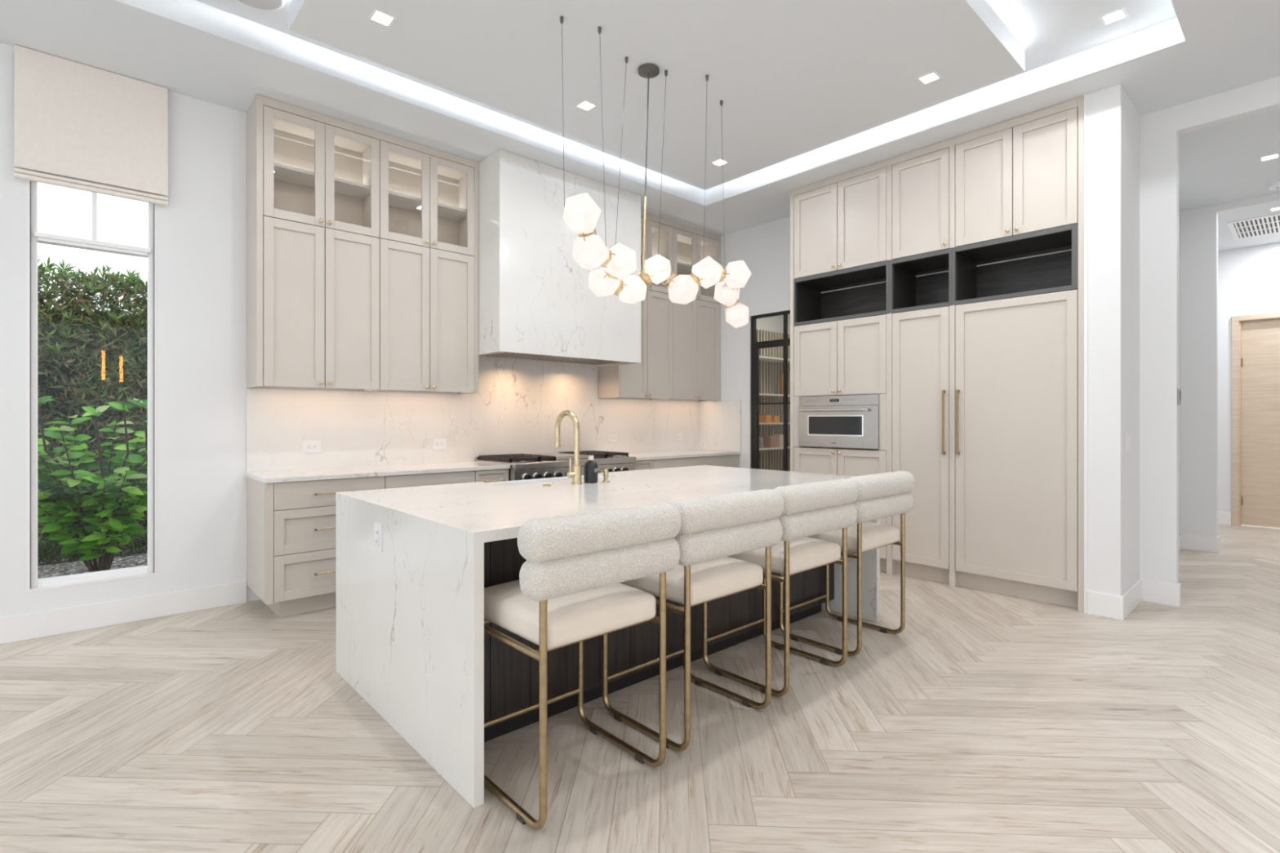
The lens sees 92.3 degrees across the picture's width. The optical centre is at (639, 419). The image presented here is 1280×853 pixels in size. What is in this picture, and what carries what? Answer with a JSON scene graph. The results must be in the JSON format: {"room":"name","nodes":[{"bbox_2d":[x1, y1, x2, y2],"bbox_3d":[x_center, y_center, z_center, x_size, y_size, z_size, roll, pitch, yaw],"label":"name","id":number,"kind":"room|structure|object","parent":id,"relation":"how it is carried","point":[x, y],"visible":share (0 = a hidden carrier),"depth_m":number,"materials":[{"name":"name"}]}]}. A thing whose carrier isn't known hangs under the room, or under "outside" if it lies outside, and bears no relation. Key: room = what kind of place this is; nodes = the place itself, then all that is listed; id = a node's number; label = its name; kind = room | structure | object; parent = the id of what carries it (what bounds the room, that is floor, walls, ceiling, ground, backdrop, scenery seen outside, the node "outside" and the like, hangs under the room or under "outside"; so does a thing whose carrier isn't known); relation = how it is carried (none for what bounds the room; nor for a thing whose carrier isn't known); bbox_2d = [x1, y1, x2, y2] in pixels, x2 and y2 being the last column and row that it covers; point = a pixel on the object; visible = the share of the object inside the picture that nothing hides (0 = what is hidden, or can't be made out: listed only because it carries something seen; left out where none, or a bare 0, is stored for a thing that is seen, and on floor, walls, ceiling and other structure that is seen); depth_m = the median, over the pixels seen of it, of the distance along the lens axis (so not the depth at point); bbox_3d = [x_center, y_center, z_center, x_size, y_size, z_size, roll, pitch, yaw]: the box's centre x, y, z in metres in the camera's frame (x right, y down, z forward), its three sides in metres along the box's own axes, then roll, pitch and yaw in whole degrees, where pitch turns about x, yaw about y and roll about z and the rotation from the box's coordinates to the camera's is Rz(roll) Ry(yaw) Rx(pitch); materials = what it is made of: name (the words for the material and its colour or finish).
{"room":"kitchen","nodes":[
{"label":"kitchen","id":0,"kind":"room"},
{"bbox_2d":[0,42,790,617],"bbox_3d":[-2.093,-0.438,5.045,12.080,3.455,0.184,0,0,-42],"label":"wall","id":1,"kind":"structure","parent":0,"point":[201,233],"depth_m":4.12,"materials":[{"name":"white paint"}]},
{"bbox_2d":[13,44,168,205],"bbox_3d":[-3.351,-1.780,3.785,0.708,0.766,0.056,0,0,-42],"label":"blind","id":2,"kind":"object","parent":1,"relation":"attached to","point":[77,126],"visible":1,"depth_m":3.75,"materials":[{"name":"beige fabric"}]},
{"bbox_2d":[26,179,155,592],"bbox_3d":[-3.410,-0.373,3.841,0.596,2.774,0.108,0,0,-42],"label":"window","id":3,"kind":"structure","parent":1,"relation":"in","point":[33,237],"depth_m":3.72,"materials":[{"name":"white plastic"}]},
{"bbox_2d":[0,580,246,644],"bbox_3d":[-4.649,1.214,2.638,5.058,0.152,0.016,0,0,-42],"label":"baseboard","id":4,"kind":"structure","parent":1,"relation":"attached to","point":[17,628],"depth_m":3.86,"materials":[{"name":"white"}]},
{"bbox_2d":[246,93,379,391],"bbox_3d":[-2.357,-1.192,4.469,0.800,1.943,0.376,0,0,-42],"label":"upper cabinet","id":5,"kind":"object","parent":1,"relation":"attached to","point":[313,178],"visible":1,"depth_m":4.35,"materials":[{"name":"beige paint"}]},
{"bbox_2d":[273,162,370,199],"bbox_3d":[-2.387,-1.752,4.502,0.763,0.023,0.265,0,0,-42],"label":"shelf","id":6,"kind":"object","parent":5,"relation":"attached to","point":[286,175],"depth_m":4.52,"materials":[{"name":"white wood"}]},
{"bbox_2d":[366,131,478,394],"bbox_3d":[-1.761,-1.192,5.010,0.809,1.943,0.376,0,0,-42],"label":"upper cabinet","id":7,"kind":"object","parent":1,"relation":"attached to","point":[428,237],"visible":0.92,"depth_m":4.91,"materials":[{"name":"beige paint"}]},
{"bbox_2d":[388,191,466,221],"bbox_3d":[-1.791,-1.752,5.043,0.772,0.023,0.265,0,0,-42],"label":"shelf","id":8,"kind":"object","parent":7,"relation":"attached to","point":[397,201],"depth_m":5.05,"materials":[{"name":"white wood"}]},
{"bbox_2d":[246,355,698,471],"bbox_3d":[-1.030,-0.104,5.917,4.712,1.012,0.019,0,0,-42],"label":"backsplash","id":9,"kind":"structure","parent":1,"relation":"attached to","point":[516,408],"depth_m":5.46,"materials":[{"name":"white stone"}]},
{"bbox_2d":[302,440,320,453],"bbox_3d":[-2.458,0.204,4.602,0.124,0.088,0.010,0,0,-42],"label":"electrical outlet","id":10,"kind":"object","parent":9,"relation":"attached to","point":[308,446],"visible":1,"depth_m":4.60,"materials":[{"name":"white plastic"}]},
{"bbox_2d":[306,444,317,448],"bbox_3d":[-2.455,0.204,4.600,0.072,0.036,0.003,0,0,-42],"label":"receptacle","id":11,"kind":"object","parent":10,"relation":"attached to","point":[308,446],"depth_m":4.60,"materials":[{"name":"grey plastic"}]},
{"bbox_2d":[432,439,446,449],"bbox_3d":[-1.720,0.212,5.271,0.124,0.088,0.010,0,0,-42],"label":"electrical outlet","id":12,"kind":"object","parent":9,"relation":"attached to","point":[437,443],"visible":1,"depth_m":5.27,"materials":[{"name":"white plastic"}]},
{"bbox_2d":[435,441,443,446],"bbox_3d":[-1.718,0.212,5.269,0.072,0.036,0.003,0,0,-42],"label":"receptacle","id":13,"kind":"object","parent":12,"relation":"attached to","point":[437,443],"depth_m":5.27,"materials":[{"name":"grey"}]},
{"bbox_2d":[608,434,617,442],"bbox_3d":[-0.292,0.204,6.566,0.124,0.088,0.010,0,0,-42],"label":"electrical outlet","id":14,"kind":"object","parent":9,"relation":"attached to","point":[611,437],"visible":1,"depth_m":6.57,"materials":[{"name":"white plastic"}]},
{"bbox_2d":[675,433,682,440],"bbox_3d":[0.459,0.208,7.248,0.124,0.088,0.010,0,0,-42],"label":"electrical outlet","id":15,"kind":"object","parent":9,"relation":"attached to","point":[678,437],"visible":1,"depth_m":7.24,"materials":[{"name":"white plastic"}]},
{"bbox_2d":[478,149,640,367],"bbox_3d":[-0.781,-1.353,5.675,1.528,1.619,0.672,0,0,-42],"label":"range hood","id":16,"kind":"object","parent":1,"relation":"attached to","point":[535,301],"visible":0.89,"depth_m":5.20,"materials":[{"name":"white stone"}]},
{"bbox_2d":[597,212,672,399],"bbox_3d":[-0.033,-1.192,6.578,0.779,1.943,0.376,0,0,-42],"label":"upper cabinet","id":17,"kind":"object","parent":1,"relation":"attached to","point":[651,378],"visible":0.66,"depth_m":6.51,"materials":[{"name":"beige paint"}]},
{"bbox_2d":[662,222,720,400],"bbox_3d":[0.553,-1.192,7.109,0.803,1.943,0.376,0,0,-42],"label":"upper cabinet","id":18,"kind":"object","parent":1,"relation":"attached to","point":[696,324],"visible":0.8,"depth_m":7.01,"materials":[{"name":"beige paint"}]},
{"bbox_2d":[676,261,692,275],"bbox_3d":[0.523,-1.752,7.143,0.766,0.023,0.265,0,0,-42],"label":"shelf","id":19,"kind":"object","parent":18,"relation":"attached to","point":[682,268],"depth_m":7.11,"materials":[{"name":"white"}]},
{"bbox_2d":[759,355,790,364],"bbox_3d":[1.819,-0.800,8.286,1.930,0.020,0.270,0,0,-42],"label":"shelf","id":20,"kind":"object","parent":1,"relation":"attached to","point":[761,357],"visible":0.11,"depth_m":8.16,"materials":[{"name":"white"}]},
{"bbox_2d":[759,393,790,397],"bbox_3d":[1.819,-0.320,8.286,1.930,0.020,0.270,0,0,-42],"label":"shelf","id":21,"kind":"object","parent":1,"relation":"attached to","point":[760,394],"visible":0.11,"depth_m":8.11,"materials":[{"name":"white"}]},
{"bbox_2d":[780,371,783,394],"bbox_3d":[1.956,-0.490,8.336,0.100,0.320,0.100,0,0,-42],"label":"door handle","id":22,"kind":"object","parent":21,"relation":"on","point":[782,372],"visible":0.34,"depth_m":8.31,"materials":[{"name":"gold metal"}]},
{"bbox_2d":[759,445,790,450],"bbox_3d":[1.819,0.385,8.286,1.930,0.020,0.270,0,0,-42],"label":"shelf","id":23,"kind":"object","parent":1,"relation":"attached to","point":[788,446],"visible":0.07,"depth_m":8.04,"materials":[{"name":"white"}]},
{"bbox_2d":[759,436,763,448],"bbox_3d":[1.549,0.300,7.967,0.100,0.150,0.100,0,0,-42],"label":"tin","id":24,"kind":"object","parent":23,"relation":"on","point":[761,439],"visible":0.58,"depth_m":7.92,"materials":[{"name":"grey metal"}]},
{"bbox_2d":[762,435,776,448],"bbox_3d":[1.705,0.300,8.122,0.120,0.150,0.140,0,0,-42],"label":"packet","id":25,"kind":"object","parent":23,"relation":"on","point":[769,442],"visible":0.89,"depth_m":8.07,"materials":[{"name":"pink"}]},
{"bbox_2d":[771,434,783,447],"bbox_3d":[1.853,0.290,8.256,0.120,0.170,0.140,0,0,-42],"label":"packet","id":26,"kind":"object","parent":23,"relation":"on","point":[780,437],"visible":0.56,"depth_m":8.20,"materials":[{"name":"beige"}]},
{"bbox_2d":[759,422,790,424],"bbox_3d":[1.819,0.055,8.286,1.930,0.020,0.270,0,0,-42],"label":"shelf","id":27,"kind":"object","parent":1,"relation":"attached to","point":[759,423],"visible":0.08,"depth_m":8.02,"materials":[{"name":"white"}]},
{"bbox_2d":[759,415,771,422],"bbox_3d":[1.631,-0.005,8.055,0.120,0.100,0.140,0,0,-42],"label":"storage box","id":28,"kind":"object","parent":27,"relation":"on","point":[762,419],"visible":0.8,"depth_m":8.00,"materials":[{"name":"orange cardboard"}]},
{"bbox_2d":[771,416,779,422],"bbox_3d":[1.764,0.000,8.176,0.120,0.090,0.140,0,0,-42],"label":"storage box","id":29,"kind":"object","parent":27,"relation":"on","point":[774,419],"visible":0.51,"depth_m":8.11,"materials":[{"name":"orange cardboard"}]},
{"bbox_2d":[780,413,783,422],"bbox_3d":[1.956,-0.015,8.336,0.100,0.120,0.100,0,0,-42],"label":"tin","id":30,"kind":"object","parent":27,"relation":"on","point":[782,415],"visible":0.49,"depth_m":8.31,"materials":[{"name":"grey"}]},
{"bbox_2d":[0,524,1279,852],"bbox_3d":[2.019,1.350,2.463,14.900,0.120,9.535,0,0,-42],"label":"floor","id":31,"kind":"structure","parent":0,"point":[992,722],"depth_m":2.47,"materials":[{"name":"beige wood"}]},
{"bbox_2d":[246,475,384,617],"bbox_3d":[-2.284,0.847,4.344,0.736,0.887,0.661,0,0,-42],"label":"base cabinet","id":32,"kind":"object","parent":31,"relation":"on","point":[291,526],"visible":0.56,"depth_m":4.04,"materials":[{"name":"beige paint"}]},
{"bbox_2d":[383,471,475,488],"bbox_3d":[-1.754,0.847,4.824,0.695,0.887,0.661,0,0,-42],"label":"base cabinet","id":33,"kind":"object","parent":31,"relation":"on","point":[464,477],"visible":0.06,"depth_m":4.58,"materials":[{"name":"beige paint"}]},
{"bbox_2d":[245,461,510,483],"bbox_3d":[-1.916,0.387,4.675,1.744,0.030,0.628,0,0,-42],"label":"countertop","id":34,"kind":"structure","parent":33,"relation":"on","point":[298,475],"depth_m":4.44,"materials":[{"name":"white stone"}]},
{"bbox_2d":[475,468,508,482],"bbox_3d":[-1.385,0.847,5.159,0.302,0.887,0.661,0,0,-42],"label":"base cabinet","id":35,"kind":"object","parent":31,"relation":"on","point":[491,475],"visible":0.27,"depth_m":4.95,"materials":[{"name":"beige paint"}]},
{"bbox_2d":[475,450,635,480],"bbox_3d":[-0.743,0.756,5.669,1.318,0.868,0.728,0,0,-42],"label":"range","id":36,"kind":"object","parent":31,"relation":"on","point":[544,465],"visible":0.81,"depth_m":5.34,"materials":[{"name":"silver metal"}]},
{"bbox_2d":[475,455,627,466],"bbox_3d":[-0.779,0.372,5.709,1.318,0.024,0.621,0,0,-42],"label":"cooktop","id":37,"kind":"object","parent":36,"relation":"in","point":[487,460],"depth_m":5.34,"materials":[{"name":"silver metal"}]},
{"bbox_2d":[484,502,681,830],"bbox_3d":[-0.263,0.798,2.236,0.656,0.983,0.578,0,0,-42],"label":"bar stool","id":38,"kind":"object","parent":31,"relation":"on","point":[568,590],"visible":0.99,"depth_m":2.03,"materials":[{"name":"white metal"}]},
{"bbox_2d":[635,459,652,470],"bbox_3d":[-0.178,0.847,6.254,0.290,0.887,0.661,0,0,-42],"label":"base cabinet","id":39,"kind":"object","parent":31,"relation":"on","point":[639,464],"visible":0.12,"depth_m":6.06,"materials":[{"name":"beige paint"}]},
{"bbox_2d":[484,537,834,742],"bbox_3d":[-0.104,0.852,3.636,2.732,0.876,1.175,0,0,-42],"label":"base cabinet","id":40,"kind":"object","parent":31,"relation":"on","point":[511,677],"visible":0.21,"depth_m":2.81,"materials":[{"name":"black wood"}]},
{"bbox_2d":[335,465,879,808],"bbox_3d":[-0.011,0.832,3.534,2.815,0.916,1.494,0,0,-42],"label":"countertop","id":41,"kind":"structure","parent":40,"relation":"on","point":[410,614],"depth_m":2.53,"materials":[{"name":"white stone"}]},
{"bbox_2d":[373,521,382,552],"bbox_3d":[-1.145,0.513,2.683,0.010,0.124,0.088,0,0,-42],"label":"electrical outlet","id":42,"kind":"object","parent":41,"relation":"attached to","point":[377,526],"visible":1,"depth_m":2.67,"materials":[{"name":"white plastic"}]},
{"bbox_2d":[375,528,378,546],"bbox_3d":[-1.148,0.513,2.681,0.003,0.072,0.036,0,0,-42],"label":"receptacle","id":43,"kind":"object","parent":42,"relation":"attached to","point":[376,529],"depth_m":2.68,"materials":[{"name":"grey plastic"}]},
{"bbox_2d":[488,475,604,485],"bbox_3d":[-0.552,0.517,3.877,0.840,0.266,0.298,0,0,-42],"label":"sink","id":44,"kind":"object","parent":41,"relation":"in","point":[560,478],"visible":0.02,"depth_m":3.94,"materials":[{"name":"white"}]},
{"bbox_2d":[554,409,582,484],"bbox_3d":[-0.443,0.159,3.626,0.094,0.430,0.250,0,0,-42],"label":"kitchen faucet","id":45,"kind":"object","parent":41,"relation":"on","point":[575,474],"visible":1,"depth_m":3.56,"materials":[{"name":"gold metal"}]},
{"bbox_2d":[582,451,597,483],"bbox_3d":[-0.290,0.281,3.633,0.083,0.185,0.084,0,0,-42],"label":"soap bottle","id":46,"kind":"object","parent":41,"relation":"on","point":[590,467],"visible":1,"depth_m":3.60,"materials":[{"name":"black plastic"}]},
{"bbox_2d":[597,468,609,482],"bbox_3d":[-0.222,0.335,3.678,0.089,0.078,0.048,0,0,31],"label":"soap dispenser","id":47,"kind":"object","parent":41,"relation":"on","point":[605,471],"visible":0.91,"depth_m":3.65,"materials":[{"name":"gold metal"}]},
{"bbox_2d":[602,488,783,751],"bbox_3d":[0.216,0.798,2.688,0.656,0.983,0.578,0,0,-42],"label":"bar stool","id":48,"kind":"object","parent":31,"relation":"on","point":[713,528],"visible":0.86,"depth_m":2.49,"materials":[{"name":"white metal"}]},
{"bbox_2d":[651,454,739,468],"bbox_3d":[0.437,0.847,6.811,1.370,0.887,0.661,0,0,-42],"label":"base cabinet","id":49,"kind":"object","parent":31,"relation":"on","point":[732,460],"visible":0.08,"depth_m":6.60,"materials":[{"name":"beige paint"}]},
{"bbox_2d":[618,449,741,461],"bbox_3d":[0.331,0.387,6.713,1.667,0.030,0.628,0,0,-42],"label":"countertop","id":50,"kind":"structure","parent":49,"relation":"on","point":[695,453],"depth_m":6.61,"materials":[{"name":"white stone"}]},
{"bbox_2d":[702,479,858,696],"bbox_3d":[0.708,0.798,3.157,0.656,0.983,0.578,0,0,-42],"label":"bar stool","id":51,"kind":"object","parent":31,"relation":"on","point":[811,508],"visible":0.87,"depth_m":2.97,"materials":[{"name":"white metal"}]},
{"bbox_2d":[790,159,888,574],"bbox_3d":[1.965,-0.436,5.655,0.662,3.453,0.961,0,0,-42],"label":"tall cabinet","id":52,"kind":"object","parent":31,"relation":"on","point":[839,224],"visible":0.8,"depth_m":5.48,"materials":[{"name":"beige paint"}]},
{"bbox_2d":[798,394,879,448],"bbox_3d":[1.904,0.020,5.588,0.578,0.460,0.771,0,0,-42],"label":"wall oven","id":53,"kind":"object","parent":52,"relation":"on","point":[842,421],"visible":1,"depth_m":5.40,"materials":[{"name":"silver metal"}]},
{"bbox_2d":[778,471,915,656],"bbox_3d":[1.212,0.798,3.639,0.656,0.983,0.578,0,0,-42],"label":"bar stool","id":54,"kind":"object","parent":31,"relation":"on","point":[886,495],"visible":0.88,"depth_m":3.45,"materials":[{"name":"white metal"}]},
{"bbox_2d":[888,138,951,586],"bbox_3d":[2.452,-0.436,5.111,0.672,3.453,0.499,0,0,-42],"label":"tall cabinet","id":55,"kind":"object","parent":31,"relation":"on","point":[920,180],"visible":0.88,"depth_m":4.93,"materials":[{"name":"beige paint"}]},
{"bbox_2d":[951,95,1084,612],"bbox_3d":[2.902,-0.436,4.615,0.672,3.453,0.842,0,0,-42],"label":"tall cabinet","id":56,"kind":"object","parent":31,"relation":"on","point":[1018,183],"visible":0.96,"depth_m":4.43,"materials":[{"name":"beige paint"}]},
{"bbox_2d":[0,0,1279,235],"bbox_3d":[0.201,-2.293,0.813,9.990,0.256,9.535,0,0,-42],"label":"ceiling","id":57,"kind":"structure","parent":0,"point":[1166,54],"depth_m":3.91,"materials":[{"name":"white paint"}]},
{"bbox_2d":[236,0,284,10],"bbox_3d":[-2.099,-2.317,3.341,0.290,0.009,0.290,0,0,-42],"label":"ceiling speaker","id":58,"kind":"object","parent":57,"relation":"attached to","point":[264,5],"visible":1,"depth_m":3.43,"materials":[{"name":"white plastic"}]},
{"bbox_2d":[288,0,1024,188],"bbox_3d":[0.220,-2.225,3.603,3.473,0.136,2.608,0,0,-42],"label":"ceiling panel","id":59,"kind":"object","parent":57,"relation":"attached to","point":[791,78],"visible":1,"depth_m":3.68,"materials":[{"name":"white paint"}]},
{"bbox_2d":[367,8,397,27],"bbox_3d":[-1.384,-2.155,3.301,0.116,0.004,0.116,0,0,-42],"label":"recessed light","id":60,"kind":"object","parent":59,"relation":"attached to","point":[379,16],"visible":1,"depth_m":3.30,"materials":[{"name":"white"}]},
{"bbox_2d":[574,99,597,111],"bbox_3d":[-0.369,-2.155,4.222,0.116,0.004,0.116,0,0,-42],"label":"recessed light","id":61,"kind":"object","parent":59,"relation":"attached to","point":[586,105],"visible":1,"depth_m":4.22,"materials":[{"name":"white"}]},
{"bbox_2d":[560,16,751,328],"bbox_3d":[0.156,-1.393,3.710,1.624,1.527,0.416,0,0,-42],"label":"chandelier","id":62,"kind":"object","parent":59,"relation":"hanging from","point":[581,213],"visible":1,"depth_m":3.65,"materials":[{"name":"white glass"}]},
{"bbox_2d":[710,158,728,166],"bbox_3d":[0.669,-2.155,5.157,0.116,0.004,0.116,0,0,-42],"label":"recessed light","id":63,"kind":"object","parent":59,"relation":"attached to","point":[718,162],"visible":0.96,"depth_m":5.16,"materials":[{"name":"white"}]},
{"bbox_2d":[915,71,942,84],"bbox_3d":[1.826,-2.155,3.881,0.116,0.004,0.116,0,0,-42],"label":"recessed light","id":64,"kind":"object","parent":59,"relation":"attached to","point":[933,76],"visible":1,"depth_m":3.88,"materials":[{"name":"white"}]},
{"bbox_2d":[1099,7,1128,26],"bbox_3d":[2.732,-2.319,3.541,0.116,0.004,0.116,0,0,-42],"label":"recessed light","id":65,"kind":"object","parent":57,"relation":"in","point":[1116,15],"visible":1,"depth_m":3.54,"materials":[{"name":"white"}]},
{"bbox_2d":[756,314,790,334],"bbox_3d":[2.253,-0.160,7.704,2.310,2.900,1.985,0,0,-42],"label":"wall","id":66,"kind":"structure","parent":0,"point":[775,323],"depth_m":8.55,"materials":[{"name":"white paint"}]},
{"bbox_2d":[720,75,1279,584],"bbox_3d":[3.880,-0.438,4.117,0.100,3.455,9.285,0,0,-42],"label":"wall","id":67,"kind":"structure","parent":0,"point":[1160,131],"depth_m":4.33,"materials":[{"name":"white paint"}]},
{"bbox_2d":[697,400,741,451],"bbox_3d":[0.934,0.073,7.274,0.019,0.596,0.648,0,0,-42],"label":"backsplash","id":68,"kind":"structure","parent":67,"relation":"attached to","point":[719,421],"depth_m":7.25,"materials":[{"name":"white stone"}]},
{"bbox_2d":[751,310,790,471],"bbox_3d":[1.590,0.061,6.627,0.050,2.458,0.940,0,0,-42],"label":"door","id":69,"kind":"structure","parent":67,"relation":"in","point":[785,342],"depth_m":6.90,"materials":[{"name":"black metal"}]},
{"bbox_2d":[1177,388,1181,404],"bbox_3d":[3.748,-0.157,4.270,0.070,0.110,0.014,0,0,-42],"label":"keypad","id":70,"kind":"object","parent":67,"relation":"attached to","point":[1179,390],"visible":1,"depth_m":4.25,"materials":[{"name":"grey metal"}]},
{"bbox_2d":[1087,83,1139,595],"bbox_3d":[3.309,-0.438,4.273,0.736,3.455,0.178,0,0,-42],"label":"wall pier","id":71,"kind":"object","parent":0,"point":[1113,118],"visible":0.79,"depth_m":4.04,"materials":[{"name":"white paint"}]},
{"bbox_2d":[1084,93,1087,613],"bbox_3d":[2.974,-0.437,4.098,0.020,3.454,0.018,0,0,-42],"label":"trim","id":72,"kind":"structure","parent":71,"relation":"attached to","point":[1086,95],"depth_m":4.09,"materials":[{"name":"white"}]},
{"bbox_2d":[1087,578,1181,620],"bbox_3d":[3.361,1.214,4.176,0.795,0.152,0.209,0,0,-25],"label":"baseboard","id":73,"kind":"object","parent":71,"relation":"attached to","point":[1100,604],"visible":1,"depth_m":4.14,"materials":[{"name":"white wood"}]},
{"bbox_2d":[1178,209,1180,534],"bbox_3d":[4.464,-0.394,5.359,2.435,3.367,0.100,0,0,-42],"label":"wall","id":74,"kind":"structure","parent":0,"point":[1179,210],"depth_m":6.08,"materials":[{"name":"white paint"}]},
{"bbox_2d":[1178,533,1220,553],"bbox_3d":[4.629,1.214,5.252,2.535,0.152,0.281,0,0,-42],"label":"baseboard","id":75,"kind":"structure","parent":74,"relation":"attached to","point":[1186,541],"depth_m":6.01,"materials":[{"name":"white wood"}]},
{"bbox_2d":[1178,108,1279,251],"bbox_3d":[6.033,-2.127,5.473,4.910,0.100,3.800,0,0,-42],"label":"ceiling","id":76,"kind":"structure","parent":0,"point":[1220,163],"depth_m":5.11,"materials":[{"name":"white paint"}]},
{"bbox_2d":[1226,213,1279,239],"bbox_3d":[6.897,-2.073,6.388,0.900,0.008,1.095,0,0,-42],"label":"ceiling vent","id":77,"kind":"object","parent":76,"relation":"in","point":[1268,224],"visible":1,"depth_m":6.62,"materials":[{"name":"white metal"}]},
{"bbox_2d":[1258,152,1279,161],"bbox_3d":[4.987,-2.075,4.867,0.116,0.004,0.116,0,0,-42],"label":"recessed light","id":78,"kind":"object","parent":76,"relation":"in","point":[1275,155],"visible":1,"depth_m":4.86,"materials":[{"name":"white"}]},
{"bbox_2d":[1267,181,1279,189],"bbox_3d":[5.619,-2.058,5.415,0.124,0.039,0.124,0,0,-42],"label":"smoke detector","id":79,"kind":"object","parent":76,"relation":"attached to","point":[1275,185],"visible":1,"depth_m":5.40,"materials":[{"name":"white plastic"}]},
{"bbox_2d":[1269,206,1279,211],"bbox_3d":[6.282,-2.075,6.053,0.116,0.004,0.116,0,0,-42],"label":"recessed light","id":80,"kind":"object","parent":76,"relation":"in","point":[1274,208],"visible":1,"depth_m":6.07,"materials":[{"name":"white"}]},
{"bbox_2d":[1180,192,1279,537],"bbox_3d":[6.317,-0.394,5.204,0.100,3.367,2.820,0,0,-42],"label":"wall","id":81,"kind":"structure","parent":0,"point":[1198,226],"depth_m":6.03,"materials":[{"name":"white paint"}]},
{"bbox_2d":[1217,242,1279,512],"bbox_3d":[7.705,-0.394,7.057,0.100,3.367,3.700,0,0,-42],"label":"wall","id":82,"kind":"structure","parent":0,"point":[1249,277],"depth_m":7.51,"materials":[{"name":"white paint"}]},
{"bbox_2d":[1217,511,1231,524],"bbox_3d":[6.854,1.214,7.909,0.016,0.152,1.095,0,0,-42],"label":"baseboard","id":83,"kind":"structure","parent":82,"relation":"attached to","point":[1224,517],"depth_m":7.54,"materials":[{"name":"white wood"}]},
{"bbox_2d":[1231,311,1279,528],"bbox_3d":[7.625,0.018,7.122,0.115,2.545,1.103,0,0,-42],"label":"door","id":84,"kind":"structure","parent":82,"relation":"in","point":[1255,338],"depth_m":7.38,"materials":[{"name":"brown wood"}]},
{"label":"outside","id":85,"kind":"structure","parent":0,"visible":0},
{"bbox_2d":[37,539,147,579],"bbox_3d":[-5.423,1.400,6.722,9.000,0.180,6.755,0,0,-42],"label":"garden","id":86,"kind":"object","parent":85,"point":[55,569],"visible":0.11,"depth_m":5.52,"materials":[{"name":"grey gravel"}]},
{"bbox_2d":[37,256,147,553],"bbox_3d":[-5.545,-0.113,6.309,2.912,2.979,1.022,0,0,-42],"label":"hedge","id":87,"kind":"object","parent":86,"relation":"on","point":[95,358],"visible":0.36,"depth_m":6.16,"materials":[{"name":"green plant"}]},
{"bbox_2d":[37,395,147,572],"bbox_3d":[-4.698,0.566,5.220,1.406,1.496,1.153,0,0,-36],"label":"leafy shrub","id":88,"kind":"object","parent":86,"relation":"on","point":[93,524],"visible":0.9,"depth_m":5.11,"materials":[{"name":"green plant"}]},
{"bbox_2d":[37,520,147,566],"bbox_3d":[-5.057,1.140,5.815,2.718,0.341,0.473,0,0,-42],"label":"grass","id":89,"kind":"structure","parent":86,"relation":"on","point":[135,547],"depth_m":5.64,"materials":[{"name":"green plant"}]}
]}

